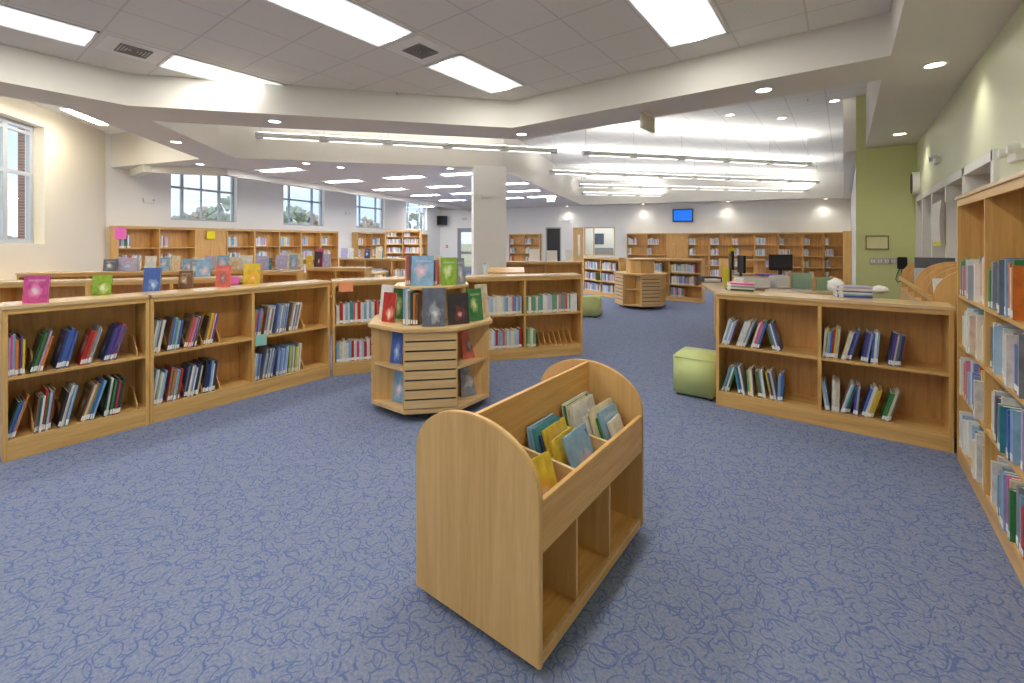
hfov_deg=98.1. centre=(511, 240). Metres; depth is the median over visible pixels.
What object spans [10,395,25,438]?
book
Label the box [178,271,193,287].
picture book
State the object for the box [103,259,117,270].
picture book
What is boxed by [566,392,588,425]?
picture book
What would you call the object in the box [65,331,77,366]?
book
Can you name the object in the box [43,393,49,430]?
book
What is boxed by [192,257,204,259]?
picture book
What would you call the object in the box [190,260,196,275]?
picture book
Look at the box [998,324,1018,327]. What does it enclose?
book
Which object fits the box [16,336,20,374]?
book
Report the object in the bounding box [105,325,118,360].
book
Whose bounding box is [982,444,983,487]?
book
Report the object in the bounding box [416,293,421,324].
book
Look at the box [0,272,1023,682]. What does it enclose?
floor
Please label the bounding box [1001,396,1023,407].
book
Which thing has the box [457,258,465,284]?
picture book
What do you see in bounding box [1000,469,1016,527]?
book
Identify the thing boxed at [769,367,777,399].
book
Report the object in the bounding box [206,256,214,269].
picture book
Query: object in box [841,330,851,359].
book
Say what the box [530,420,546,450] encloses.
picture book
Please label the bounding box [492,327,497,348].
book
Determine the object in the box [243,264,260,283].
picture book
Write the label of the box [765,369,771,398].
book
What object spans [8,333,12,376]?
book
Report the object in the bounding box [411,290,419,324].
book
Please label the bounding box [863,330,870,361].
book
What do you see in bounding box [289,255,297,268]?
picture book
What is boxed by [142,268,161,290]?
picture book
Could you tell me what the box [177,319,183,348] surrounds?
book
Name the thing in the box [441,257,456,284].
picture book
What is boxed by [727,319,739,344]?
book
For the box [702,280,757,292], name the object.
countertop
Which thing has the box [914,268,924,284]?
magazine
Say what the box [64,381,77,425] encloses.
book
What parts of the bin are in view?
panel, spine panel, panel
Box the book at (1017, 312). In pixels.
[1011,266,1023,320]
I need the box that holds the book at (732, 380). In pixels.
[727,366,736,391]
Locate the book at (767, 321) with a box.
[765,319,774,349]
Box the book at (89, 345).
[82,328,94,364]
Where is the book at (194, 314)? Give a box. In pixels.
[192,314,200,346]
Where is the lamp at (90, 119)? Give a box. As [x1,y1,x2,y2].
[59,106,108,124]
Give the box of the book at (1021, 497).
[1019,494,1023,553]
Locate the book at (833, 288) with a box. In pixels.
[833,288,871,292]
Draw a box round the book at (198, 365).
[190,361,199,395]
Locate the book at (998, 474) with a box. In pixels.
[996,473,999,514]
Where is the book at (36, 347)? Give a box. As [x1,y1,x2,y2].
[26,333,43,372]
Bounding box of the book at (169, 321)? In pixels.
[161,316,173,350]
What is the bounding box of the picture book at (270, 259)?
[269,258,271,268]
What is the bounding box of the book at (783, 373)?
[780,368,785,400]
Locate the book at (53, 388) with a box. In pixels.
[48,383,55,429]
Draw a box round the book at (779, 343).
[770,319,782,350]
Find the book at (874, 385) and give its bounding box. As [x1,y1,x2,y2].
[864,381,876,417]
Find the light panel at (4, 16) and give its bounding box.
[0,12,89,40]
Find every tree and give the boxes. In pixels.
[171,212,192,218]
[190,206,207,219]
[203,196,229,220]
[283,205,313,224]
[297,211,317,224]
[356,216,379,227]
[406,210,421,228]
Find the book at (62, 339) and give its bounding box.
[50,328,69,368]
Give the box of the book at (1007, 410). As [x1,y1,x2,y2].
[1006,409,1009,455]
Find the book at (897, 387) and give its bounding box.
[889,387,900,420]
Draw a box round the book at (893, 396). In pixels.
[884,388,894,420]
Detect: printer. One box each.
[734,276,770,288]
[768,275,789,288]
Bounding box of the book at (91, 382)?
[82,380,96,420]
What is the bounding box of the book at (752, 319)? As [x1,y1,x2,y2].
[740,317,753,346]
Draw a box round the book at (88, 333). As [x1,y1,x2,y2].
[75,329,92,364]
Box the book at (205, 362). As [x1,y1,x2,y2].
[198,357,208,392]
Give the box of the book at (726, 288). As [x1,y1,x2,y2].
[726,288,755,291]
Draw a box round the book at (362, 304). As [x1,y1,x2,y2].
[361,302,363,322]
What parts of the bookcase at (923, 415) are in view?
panel, shelf, shelf, divider panel, rail, panel, shelf, shelf, panel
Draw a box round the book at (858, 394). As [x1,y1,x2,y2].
[855,382,860,415]
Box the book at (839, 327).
[835,326,840,358]
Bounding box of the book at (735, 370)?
[734,369,740,393]
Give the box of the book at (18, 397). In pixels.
[8,396,22,438]
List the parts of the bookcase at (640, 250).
rail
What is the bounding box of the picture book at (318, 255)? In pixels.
[314,252,321,266]
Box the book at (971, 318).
[968,315,975,354]
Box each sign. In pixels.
[114,227,125,238]
[207,231,214,238]
[339,281,352,291]
[529,249,539,260]
[546,250,556,260]
[547,197,554,201]
[565,250,571,260]
[640,111,654,133]
[724,268,727,287]
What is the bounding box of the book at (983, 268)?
[983,268,983,305]
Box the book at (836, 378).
[834,376,837,411]
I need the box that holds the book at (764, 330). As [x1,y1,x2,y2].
[757,323,766,348]
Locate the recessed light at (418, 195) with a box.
[409,194,442,196]
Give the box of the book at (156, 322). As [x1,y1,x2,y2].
[154,320,158,342]
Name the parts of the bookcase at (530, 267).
rail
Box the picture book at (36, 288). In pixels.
[22,275,50,302]
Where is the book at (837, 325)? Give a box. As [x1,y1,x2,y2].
[833,325,837,358]
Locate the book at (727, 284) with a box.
[727,284,754,286]
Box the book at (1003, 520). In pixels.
[1001,472,1018,531]
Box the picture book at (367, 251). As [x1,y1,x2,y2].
[364,249,369,258]
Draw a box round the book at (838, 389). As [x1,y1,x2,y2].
[837,378,839,411]
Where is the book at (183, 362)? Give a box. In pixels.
[183,362,192,396]
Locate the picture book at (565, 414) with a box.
[563,393,587,425]
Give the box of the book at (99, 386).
[87,380,100,419]
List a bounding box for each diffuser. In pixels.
[426,185,462,187]
[443,172,470,175]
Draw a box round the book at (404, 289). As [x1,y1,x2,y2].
[403,288,409,324]
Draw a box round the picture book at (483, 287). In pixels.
[474,284,488,317]
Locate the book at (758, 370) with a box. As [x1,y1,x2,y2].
[757,367,762,397]
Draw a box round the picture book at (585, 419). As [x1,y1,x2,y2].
[582,414,593,435]
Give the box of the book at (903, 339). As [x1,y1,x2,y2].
[897,332,905,366]
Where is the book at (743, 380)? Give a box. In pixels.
[738,362,747,394]
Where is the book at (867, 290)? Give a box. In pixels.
[834,287,870,291]
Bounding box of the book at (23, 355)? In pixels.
[22,337,25,374]
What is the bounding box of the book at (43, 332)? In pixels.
[32,329,47,372]
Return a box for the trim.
[916,149,997,261]
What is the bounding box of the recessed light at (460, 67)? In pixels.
[425,54,524,93]
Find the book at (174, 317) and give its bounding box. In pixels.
[167,315,177,349]
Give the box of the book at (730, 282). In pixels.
[726,281,755,284]
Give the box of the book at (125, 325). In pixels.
[114,325,126,359]
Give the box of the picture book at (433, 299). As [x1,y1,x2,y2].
[422,288,445,326]
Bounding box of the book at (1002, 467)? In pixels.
[1001,466,1013,471]
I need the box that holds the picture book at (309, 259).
[306,256,312,266]
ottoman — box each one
[583,294,601,317]
[673,346,715,400]
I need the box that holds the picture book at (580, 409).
[571,394,595,425]
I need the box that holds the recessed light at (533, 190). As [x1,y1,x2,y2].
[507,189,541,192]
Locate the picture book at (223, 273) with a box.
[215,266,231,286]
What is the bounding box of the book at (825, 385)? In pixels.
[823,377,830,410]
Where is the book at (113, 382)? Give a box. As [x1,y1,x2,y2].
[107,382,113,415]
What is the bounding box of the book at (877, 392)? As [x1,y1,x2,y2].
[867,385,879,417]
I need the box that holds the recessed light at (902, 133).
[892,132,907,135]
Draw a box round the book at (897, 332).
[892,332,899,365]
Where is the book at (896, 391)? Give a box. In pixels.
[886,386,898,420]
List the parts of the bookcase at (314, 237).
divider panel, rail, panel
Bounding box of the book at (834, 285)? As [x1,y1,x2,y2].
[833,284,872,288]
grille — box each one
[114,43,152,58]
[402,43,438,58]
[910,173,912,193]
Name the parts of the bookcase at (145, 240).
panel, shelf, divider panel, rail, shelf, panel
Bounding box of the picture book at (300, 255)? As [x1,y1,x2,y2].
[286,253,303,266]
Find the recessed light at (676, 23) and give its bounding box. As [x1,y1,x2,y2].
[626,0,728,48]
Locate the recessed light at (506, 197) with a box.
[506,197,523,198]
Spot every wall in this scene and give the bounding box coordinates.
[0,96,104,279]
[18,128,24,238]
[105,133,439,266]
[440,199,850,260]
[578,228,613,254]
[851,167,855,284]
[856,94,916,298]
[917,0,1023,195]
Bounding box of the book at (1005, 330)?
[1003,328,1023,380]
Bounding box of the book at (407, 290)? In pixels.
[406,289,411,324]
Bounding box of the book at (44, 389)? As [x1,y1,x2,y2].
[41,385,48,431]
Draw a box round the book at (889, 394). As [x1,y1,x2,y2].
[880,387,892,420]
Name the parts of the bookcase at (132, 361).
panel, panel, shelf, shelf, rail, panel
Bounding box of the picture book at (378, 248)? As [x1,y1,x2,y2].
[376,246,382,258]
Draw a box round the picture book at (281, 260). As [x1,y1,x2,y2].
[275,255,287,268]
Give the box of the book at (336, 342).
[335,340,338,362]
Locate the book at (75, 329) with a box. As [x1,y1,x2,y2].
[63,329,75,367]
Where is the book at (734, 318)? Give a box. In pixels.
[723,317,735,343]
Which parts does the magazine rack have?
panel, rail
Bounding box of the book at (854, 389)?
[844,382,855,412]
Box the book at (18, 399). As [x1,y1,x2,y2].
[8,399,20,437]
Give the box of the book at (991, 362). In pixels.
[990,327,992,368]
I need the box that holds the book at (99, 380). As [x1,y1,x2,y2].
[89,377,103,419]
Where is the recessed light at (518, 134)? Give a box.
[516,133,526,135]
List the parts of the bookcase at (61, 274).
rail, panel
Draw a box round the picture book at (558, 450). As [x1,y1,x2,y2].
[550,426,572,465]
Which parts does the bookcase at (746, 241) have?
rail, panel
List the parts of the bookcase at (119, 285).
panel, rail, panel, divider panel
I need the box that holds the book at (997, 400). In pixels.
[994,396,1000,442]
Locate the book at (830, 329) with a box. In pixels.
[826,328,831,357]
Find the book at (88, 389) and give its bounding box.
[74,382,93,421]
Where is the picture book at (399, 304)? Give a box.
[394,283,402,318]
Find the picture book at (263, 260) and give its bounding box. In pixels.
[256,256,268,268]
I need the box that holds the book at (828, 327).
[824,325,829,356]
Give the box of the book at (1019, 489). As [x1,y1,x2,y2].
[1016,484,1023,548]
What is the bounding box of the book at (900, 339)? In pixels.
[894,331,902,366]
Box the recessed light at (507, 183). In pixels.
[506,181,529,184]
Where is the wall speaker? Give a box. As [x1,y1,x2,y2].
[910,172,920,194]
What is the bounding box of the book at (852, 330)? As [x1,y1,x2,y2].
[844,330,853,359]
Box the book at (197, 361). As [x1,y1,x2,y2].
[192,359,202,394]
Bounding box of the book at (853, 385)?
[842,379,854,412]
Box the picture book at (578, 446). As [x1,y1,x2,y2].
[562,422,593,467]
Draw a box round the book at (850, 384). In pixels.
[840,379,852,411]
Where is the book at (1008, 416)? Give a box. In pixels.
[1007,414,1009,460]
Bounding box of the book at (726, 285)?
[726,285,755,287]
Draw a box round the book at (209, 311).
[209,311,218,343]
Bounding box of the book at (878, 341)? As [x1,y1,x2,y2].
[875,330,879,363]
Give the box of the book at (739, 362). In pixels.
[736,361,742,393]
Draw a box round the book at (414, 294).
[413,291,421,324]
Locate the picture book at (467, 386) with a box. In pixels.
[459,366,476,396]
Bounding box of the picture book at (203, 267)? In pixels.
[196,260,210,275]
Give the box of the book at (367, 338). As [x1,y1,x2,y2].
[365,336,369,359]
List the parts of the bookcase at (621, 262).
panel, rail, divider panel, panel, panel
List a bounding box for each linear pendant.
[255,132,556,153]
[549,153,819,183]
[579,166,806,191]
[582,125,811,166]
[582,192,663,196]
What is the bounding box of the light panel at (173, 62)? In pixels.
[166,59,262,83]
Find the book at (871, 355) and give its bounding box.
[869,330,875,363]
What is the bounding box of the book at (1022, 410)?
[1020,409,1023,472]
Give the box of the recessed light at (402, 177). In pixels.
[381,175,428,179]
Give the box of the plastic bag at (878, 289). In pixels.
[871,285,888,293]
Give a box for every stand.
[368,282,491,414]
[488,267,524,274]
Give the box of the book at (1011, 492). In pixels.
[1008,488,1015,542]
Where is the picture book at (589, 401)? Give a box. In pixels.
[568,396,593,427]
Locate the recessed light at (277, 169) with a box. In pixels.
[252,167,308,172]
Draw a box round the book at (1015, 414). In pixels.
[1010,408,1020,465]
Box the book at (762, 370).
[760,366,768,398]
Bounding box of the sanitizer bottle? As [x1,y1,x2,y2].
[483,263,486,274]
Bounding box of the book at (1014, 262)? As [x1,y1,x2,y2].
[1012,260,1023,265]
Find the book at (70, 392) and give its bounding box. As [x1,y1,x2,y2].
[60,392,70,426]
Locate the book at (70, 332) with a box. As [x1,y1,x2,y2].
[58,328,71,368]
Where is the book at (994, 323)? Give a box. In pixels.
[993,322,1012,325]
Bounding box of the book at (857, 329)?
[848,327,859,359]
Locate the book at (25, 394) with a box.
[13,389,29,437]
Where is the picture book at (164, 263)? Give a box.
[159,258,169,269]
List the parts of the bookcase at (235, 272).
rail, panel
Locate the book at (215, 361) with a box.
[206,357,216,390]
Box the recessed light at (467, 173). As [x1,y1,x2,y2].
[436,171,470,176]
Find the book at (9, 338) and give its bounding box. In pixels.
[8,336,10,376]
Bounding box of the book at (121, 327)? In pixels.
[109,323,123,360]
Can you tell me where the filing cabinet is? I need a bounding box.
[595,248,612,254]
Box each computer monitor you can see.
[729,251,733,280]
[737,255,745,275]
[769,254,792,274]
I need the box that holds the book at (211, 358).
[211,358,217,390]
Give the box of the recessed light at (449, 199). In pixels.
[438,199,467,200]
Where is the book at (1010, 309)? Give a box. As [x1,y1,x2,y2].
[1009,267,1011,318]
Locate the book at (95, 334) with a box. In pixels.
[84,328,97,363]
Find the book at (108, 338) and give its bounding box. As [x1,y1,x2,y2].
[97,326,115,360]
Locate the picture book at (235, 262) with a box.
[229,257,241,268]
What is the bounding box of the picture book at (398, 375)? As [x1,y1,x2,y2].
[392,370,402,402]
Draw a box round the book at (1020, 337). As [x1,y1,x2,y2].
[1017,334,1023,398]
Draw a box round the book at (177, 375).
[171,366,179,400]
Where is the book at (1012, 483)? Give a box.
[1009,479,1023,488]
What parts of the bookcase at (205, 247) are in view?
display panel, rail, divider panel, panel, panel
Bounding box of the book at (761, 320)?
[751,320,761,347]
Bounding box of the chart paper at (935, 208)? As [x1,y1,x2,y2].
[931,200,941,245]
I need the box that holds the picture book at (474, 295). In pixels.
[466,288,482,321]
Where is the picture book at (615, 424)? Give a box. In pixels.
[607,413,623,437]
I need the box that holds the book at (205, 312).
[204,311,213,344]
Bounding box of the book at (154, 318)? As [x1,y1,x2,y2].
[154,318,162,352]
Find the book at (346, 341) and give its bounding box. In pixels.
[345,340,348,361]
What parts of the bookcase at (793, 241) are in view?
divider panel, rail, panel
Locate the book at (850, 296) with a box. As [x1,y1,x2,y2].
[833,293,872,297]
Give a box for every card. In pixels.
[231,276,238,284]
[255,334,266,346]
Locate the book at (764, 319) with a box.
[753,318,765,347]
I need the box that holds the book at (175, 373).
[170,368,176,400]
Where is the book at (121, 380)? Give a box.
[116,380,122,413]
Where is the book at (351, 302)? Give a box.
[349,300,352,322]
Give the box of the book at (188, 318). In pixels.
[179,313,193,347]
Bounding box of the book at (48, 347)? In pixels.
[39,335,53,371]
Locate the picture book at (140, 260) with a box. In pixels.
[138,259,141,270]
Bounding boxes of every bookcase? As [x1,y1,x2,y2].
[0,279,91,301]
[0,292,150,462]
[15,270,143,279]
[88,276,246,295]
[109,225,195,269]
[139,280,330,423]
[162,268,276,282]
[196,228,254,268]
[255,229,300,269]
[261,270,304,282]
[301,231,337,279]
[305,267,372,330]
[331,276,468,375]
[339,257,404,276]
[352,232,384,257]
[385,230,421,257]
[422,234,427,255]
[460,273,583,360]
[506,261,582,273]
[509,234,540,260]
[583,256,625,297]
[627,233,666,257]
[642,257,704,302]
[667,233,709,275]
[710,233,754,279]
[715,289,955,452]
[755,232,803,277]
[804,232,842,280]
[843,231,851,284]
[955,170,1023,586]
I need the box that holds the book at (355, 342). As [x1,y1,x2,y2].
[353,339,356,360]
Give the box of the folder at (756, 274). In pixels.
[756,274,777,275]
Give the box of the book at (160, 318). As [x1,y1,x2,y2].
[158,318,165,351]
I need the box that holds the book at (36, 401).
[32,392,39,433]
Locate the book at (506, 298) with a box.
[505,297,507,314]
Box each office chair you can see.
[788,272,814,289]
[812,276,833,290]
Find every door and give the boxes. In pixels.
[457,228,470,271]
[546,227,560,260]
[573,227,582,273]
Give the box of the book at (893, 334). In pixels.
[886,330,895,365]
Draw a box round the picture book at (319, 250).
[318,249,323,266]
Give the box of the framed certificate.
[866,236,888,248]
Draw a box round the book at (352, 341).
[350,338,353,360]
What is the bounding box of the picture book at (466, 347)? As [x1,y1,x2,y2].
[460,330,474,358]
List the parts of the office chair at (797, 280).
backrest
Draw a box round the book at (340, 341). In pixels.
[339,340,341,361]
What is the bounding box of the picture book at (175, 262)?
[170,256,180,269]
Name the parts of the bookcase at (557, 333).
shelf, shelf, panel, divider panel, rail, shelf, shelf, panel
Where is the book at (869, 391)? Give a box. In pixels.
[860,383,872,415]
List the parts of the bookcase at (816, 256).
rail, divider panel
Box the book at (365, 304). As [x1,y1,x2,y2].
[363,302,366,321]
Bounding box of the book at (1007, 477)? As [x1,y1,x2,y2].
[1006,475,1020,533]
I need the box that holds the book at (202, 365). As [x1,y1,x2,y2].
[196,365,202,394]
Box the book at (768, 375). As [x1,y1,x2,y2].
[767,368,773,399]
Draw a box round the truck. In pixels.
[719,258,765,279]
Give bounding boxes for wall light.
[142,198,156,202]
[480,192,492,197]
[928,154,939,164]
[997,143,1023,163]
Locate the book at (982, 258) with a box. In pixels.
[981,258,982,303]
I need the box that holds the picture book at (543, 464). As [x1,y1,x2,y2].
[531,451,556,495]
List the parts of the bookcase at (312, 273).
panel, rail, divider panel, panel, panel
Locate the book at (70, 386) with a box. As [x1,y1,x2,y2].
[62,380,74,425]
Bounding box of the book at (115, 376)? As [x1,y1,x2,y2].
[112,374,119,414]
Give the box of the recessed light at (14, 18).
[0,4,99,47]
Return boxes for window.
[0,116,33,243]
[171,174,233,221]
[283,186,321,225]
[356,196,382,228]
[406,203,424,229]
[584,227,614,255]
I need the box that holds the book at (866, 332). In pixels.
[860,328,868,361]
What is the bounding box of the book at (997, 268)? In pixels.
[996,268,997,308]
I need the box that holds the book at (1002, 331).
[1002,331,1002,374]
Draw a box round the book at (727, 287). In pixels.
[727,287,754,289]
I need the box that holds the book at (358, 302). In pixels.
[356,300,360,322]
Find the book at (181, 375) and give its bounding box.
[174,365,183,399]
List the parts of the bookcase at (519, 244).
panel, divider panel, panel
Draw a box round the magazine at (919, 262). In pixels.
[914,257,954,267]
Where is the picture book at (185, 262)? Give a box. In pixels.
[182,259,194,269]
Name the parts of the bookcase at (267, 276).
panel, rail, panel, panel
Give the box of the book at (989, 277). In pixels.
[988,269,990,308]
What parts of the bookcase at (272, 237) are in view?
panel, divider panel, rail, panel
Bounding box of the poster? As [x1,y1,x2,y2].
[595,233,603,243]
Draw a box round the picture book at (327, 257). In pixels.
[323,254,330,266]
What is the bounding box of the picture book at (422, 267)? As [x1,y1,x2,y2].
[411,256,433,285]
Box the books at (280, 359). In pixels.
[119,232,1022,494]
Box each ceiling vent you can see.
[95,34,170,63]
[385,35,454,64]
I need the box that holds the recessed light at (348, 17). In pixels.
[264,0,415,47]
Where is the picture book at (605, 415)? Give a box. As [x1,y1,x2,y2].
[597,402,618,440]
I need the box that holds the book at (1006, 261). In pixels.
[1004,259,1023,316]
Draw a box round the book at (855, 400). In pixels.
[853,380,857,414]
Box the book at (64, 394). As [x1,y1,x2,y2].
[53,386,69,427]
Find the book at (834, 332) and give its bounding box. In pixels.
[831,326,835,357]
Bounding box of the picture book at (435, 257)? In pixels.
[434,256,441,283]
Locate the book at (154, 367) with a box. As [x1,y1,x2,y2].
[154,367,159,399]
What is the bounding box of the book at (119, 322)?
[112,321,125,359]
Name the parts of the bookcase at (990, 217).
panel, shelf, shelf, shelf, shelf, rail, divider panel, shelf, shelf, shelf, shelf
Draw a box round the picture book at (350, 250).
[347,248,353,258]
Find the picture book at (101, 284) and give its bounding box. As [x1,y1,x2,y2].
[91,275,112,294]
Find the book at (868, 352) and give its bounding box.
[865,330,872,362]
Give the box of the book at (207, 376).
[204,364,209,392]
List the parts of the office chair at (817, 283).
leg, backrest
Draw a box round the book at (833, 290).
[833,290,872,294]
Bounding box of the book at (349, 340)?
[347,338,350,360]
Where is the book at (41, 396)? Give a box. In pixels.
[35,391,42,432]
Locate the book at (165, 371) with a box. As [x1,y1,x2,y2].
[158,367,167,402]
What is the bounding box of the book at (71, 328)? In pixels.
[61,325,74,367]
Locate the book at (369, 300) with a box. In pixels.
[367,299,370,321]
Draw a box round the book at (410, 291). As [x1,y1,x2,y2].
[408,290,416,324]
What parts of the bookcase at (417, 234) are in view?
panel, rail, divider panel, panel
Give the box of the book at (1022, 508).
[1020,507,1023,559]
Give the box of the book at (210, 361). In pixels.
[201,357,211,391]
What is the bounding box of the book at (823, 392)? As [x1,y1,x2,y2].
[822,375,826,409]
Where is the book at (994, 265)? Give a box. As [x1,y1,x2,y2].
[990,262,997,309]
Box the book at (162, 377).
[156,371,163,404]
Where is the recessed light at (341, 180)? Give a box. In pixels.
[322,179,366,183]
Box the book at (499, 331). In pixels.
[497,328,500,348]
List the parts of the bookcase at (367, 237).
panel, panel, divider panel, panel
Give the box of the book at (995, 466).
[990,460,1011,505]
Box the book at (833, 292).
[833,292,872,295]
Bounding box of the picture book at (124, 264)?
[115,258,138,270]
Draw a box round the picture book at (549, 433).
[541,417,566,457]
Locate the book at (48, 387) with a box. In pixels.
[45,386,52,430]
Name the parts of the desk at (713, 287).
panel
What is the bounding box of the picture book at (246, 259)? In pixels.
[240,255,252,268]
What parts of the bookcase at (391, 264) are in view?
panel, divider panel, rail, divider panel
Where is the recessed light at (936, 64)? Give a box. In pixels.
[921,60,948,68]
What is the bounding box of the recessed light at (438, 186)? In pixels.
[424,184,464,188]
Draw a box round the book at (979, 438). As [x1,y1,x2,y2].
[975,433,983,482]
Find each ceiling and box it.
[0,0,892,100]
[0,0,1022,209]
[25,100,127,133]
[129,163,470,210]
[518,82,866,182]
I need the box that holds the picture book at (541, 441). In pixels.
[538,434,545,452]
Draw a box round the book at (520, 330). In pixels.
[515,326,521,346]
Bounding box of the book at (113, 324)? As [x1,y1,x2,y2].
[107,323,120,360]
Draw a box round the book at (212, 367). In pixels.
[205,357,213,391]
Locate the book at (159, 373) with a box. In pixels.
[154,373,160,404]
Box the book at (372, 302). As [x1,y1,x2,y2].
[371,300,373,319]
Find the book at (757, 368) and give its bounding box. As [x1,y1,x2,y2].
[755,366,759,396]
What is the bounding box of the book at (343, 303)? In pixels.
[343,303,344,323]
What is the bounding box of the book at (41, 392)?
[38,391,45,432]
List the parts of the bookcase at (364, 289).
panel, shelf, shelf, rail, panel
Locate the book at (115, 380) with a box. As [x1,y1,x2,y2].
[109,375,117,415]
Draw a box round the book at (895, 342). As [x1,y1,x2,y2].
[890,331,897,365]
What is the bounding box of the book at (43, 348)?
[35,333,48,371]
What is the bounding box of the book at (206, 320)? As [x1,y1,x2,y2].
[200,315,210,344]
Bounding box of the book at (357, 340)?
[356,338,358,359]
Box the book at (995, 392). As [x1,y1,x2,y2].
[993,390,1014,435]
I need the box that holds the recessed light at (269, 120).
[267,119,281,122]
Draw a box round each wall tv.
[437,216,446,224]
[673,209,692,221]
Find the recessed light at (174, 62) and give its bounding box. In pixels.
[156,53,285,85]
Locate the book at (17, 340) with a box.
[15,338,18,375]
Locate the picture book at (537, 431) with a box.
[531,415,559,453]
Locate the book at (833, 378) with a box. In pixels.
[832,375,834,410]
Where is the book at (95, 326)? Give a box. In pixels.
[87,323,101,363]
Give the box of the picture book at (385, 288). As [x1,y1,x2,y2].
[379,284,393,317]
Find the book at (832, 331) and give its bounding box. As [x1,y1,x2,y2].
[829,327,833,357]
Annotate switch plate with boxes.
[869,258,876,263]
[876,258,883,263]
[884,258,890,263]
[891,258,896,263]
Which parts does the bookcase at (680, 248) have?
display panel, panel, panel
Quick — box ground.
[461,244,470,266]
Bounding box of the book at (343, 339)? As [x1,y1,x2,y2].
[341,338,344,361]
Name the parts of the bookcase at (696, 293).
divider panel, rail, panel, shelf, shelf, shelf, panel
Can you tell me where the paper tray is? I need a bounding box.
[699,276,721,281]
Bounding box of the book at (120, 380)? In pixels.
[114,380,121,414]
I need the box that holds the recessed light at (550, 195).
[525,195,557,197]
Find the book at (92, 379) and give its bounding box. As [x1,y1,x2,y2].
[85,378,98,420]
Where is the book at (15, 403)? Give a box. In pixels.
[8,396,19,431]
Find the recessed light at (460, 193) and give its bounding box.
[449,192,470,194]
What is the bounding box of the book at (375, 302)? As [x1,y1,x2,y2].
[372,299,376,316]
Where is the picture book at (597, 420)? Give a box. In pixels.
[595,417,604,439]
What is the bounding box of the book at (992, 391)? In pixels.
[991,391,992,430]
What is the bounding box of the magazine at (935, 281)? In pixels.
[932,278,942,291]
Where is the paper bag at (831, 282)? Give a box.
[827,278,844,291]
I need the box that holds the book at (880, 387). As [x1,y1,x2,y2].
[871,383,882,417]
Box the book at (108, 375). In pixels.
[105,374,113,416]
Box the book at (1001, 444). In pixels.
[997,404,1023,453]
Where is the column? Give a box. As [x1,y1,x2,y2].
[471,165,505,274]
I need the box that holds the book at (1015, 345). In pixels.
[1014,344,1016,392]
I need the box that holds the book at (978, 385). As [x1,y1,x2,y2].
[973,380,983,419]
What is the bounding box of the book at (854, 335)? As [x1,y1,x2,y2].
[846,330,855,359]
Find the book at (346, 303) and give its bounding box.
[344,301,347,323]
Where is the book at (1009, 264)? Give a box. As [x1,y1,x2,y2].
[1008,263,1011,317]
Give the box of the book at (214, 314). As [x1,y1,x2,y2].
[207,314,215,344]
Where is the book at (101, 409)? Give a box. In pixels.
[97,374,111,416]
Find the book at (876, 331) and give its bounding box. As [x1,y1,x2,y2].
[873,329,877,363]
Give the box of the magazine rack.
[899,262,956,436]
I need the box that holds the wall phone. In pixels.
[896,257,906,282]
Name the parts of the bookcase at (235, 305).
panel, shelf, shelf, panel, rail, divider panel, shelf, shelf, panel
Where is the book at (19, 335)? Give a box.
[17,333,22,374]
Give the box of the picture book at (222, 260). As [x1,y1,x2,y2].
[216,255,228,265]
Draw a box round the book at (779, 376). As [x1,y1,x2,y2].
[777,371,781,400]
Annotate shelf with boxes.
[374,361,402,371]
[458,357,486,368]
[732,273,757,274]
[734,259,763,260]
[901,287,920,300]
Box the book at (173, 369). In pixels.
[168,369,174,400]
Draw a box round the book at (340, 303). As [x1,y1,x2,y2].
[339,301,342,323]
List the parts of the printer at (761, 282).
lid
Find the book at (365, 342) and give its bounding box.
[364,339,366,359]
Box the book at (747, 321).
[737,319,749,345]
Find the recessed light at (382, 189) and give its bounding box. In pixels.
[370,188,408,190]
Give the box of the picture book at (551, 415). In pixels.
[526,413,554,449]
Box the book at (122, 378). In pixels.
[116,373,125,413]
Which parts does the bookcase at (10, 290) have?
divider panel, rail, panel, panel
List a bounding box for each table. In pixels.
[372,271,388,276]
[765,289,834,295]
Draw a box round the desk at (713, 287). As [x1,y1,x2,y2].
[702,280,764,338]
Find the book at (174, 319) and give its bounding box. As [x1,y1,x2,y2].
[168,319,175,350]
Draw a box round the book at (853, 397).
[847,390,855,412]
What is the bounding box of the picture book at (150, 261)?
[144,256,156,267]
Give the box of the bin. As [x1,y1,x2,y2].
[416,359,643,669]
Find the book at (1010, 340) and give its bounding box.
[1004,334,1016,387]
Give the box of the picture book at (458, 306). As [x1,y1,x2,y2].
[447,292,468,324]
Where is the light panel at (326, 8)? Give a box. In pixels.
[293,0,399,41]
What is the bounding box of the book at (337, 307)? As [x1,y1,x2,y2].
[335,303,339,323]
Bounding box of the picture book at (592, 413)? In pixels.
[587,398,612,437]
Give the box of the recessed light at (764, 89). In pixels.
[754,87,772,92]
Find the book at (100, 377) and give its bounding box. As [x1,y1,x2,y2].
[91,376,106,419]
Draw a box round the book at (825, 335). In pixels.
[822,326,827,356]
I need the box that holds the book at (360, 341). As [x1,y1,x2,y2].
[358,339,361,359]
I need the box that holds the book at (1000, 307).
[997,260,1003,314]
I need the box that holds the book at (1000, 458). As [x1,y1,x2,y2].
[997,455,1006,461]
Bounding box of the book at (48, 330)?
[37,328,52,371]
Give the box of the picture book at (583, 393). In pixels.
[561,391,587,416]
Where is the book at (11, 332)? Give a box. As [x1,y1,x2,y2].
[9,331,15,375]
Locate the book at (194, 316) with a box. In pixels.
[191,316,199,346]
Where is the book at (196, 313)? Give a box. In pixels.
[193,312,203,346]
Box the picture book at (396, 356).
[390,331,402,363]
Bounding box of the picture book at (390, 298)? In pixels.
[381,292,396,321]
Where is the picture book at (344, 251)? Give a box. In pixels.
[341,248,347,258]
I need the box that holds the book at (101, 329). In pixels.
[90,329,102,362]

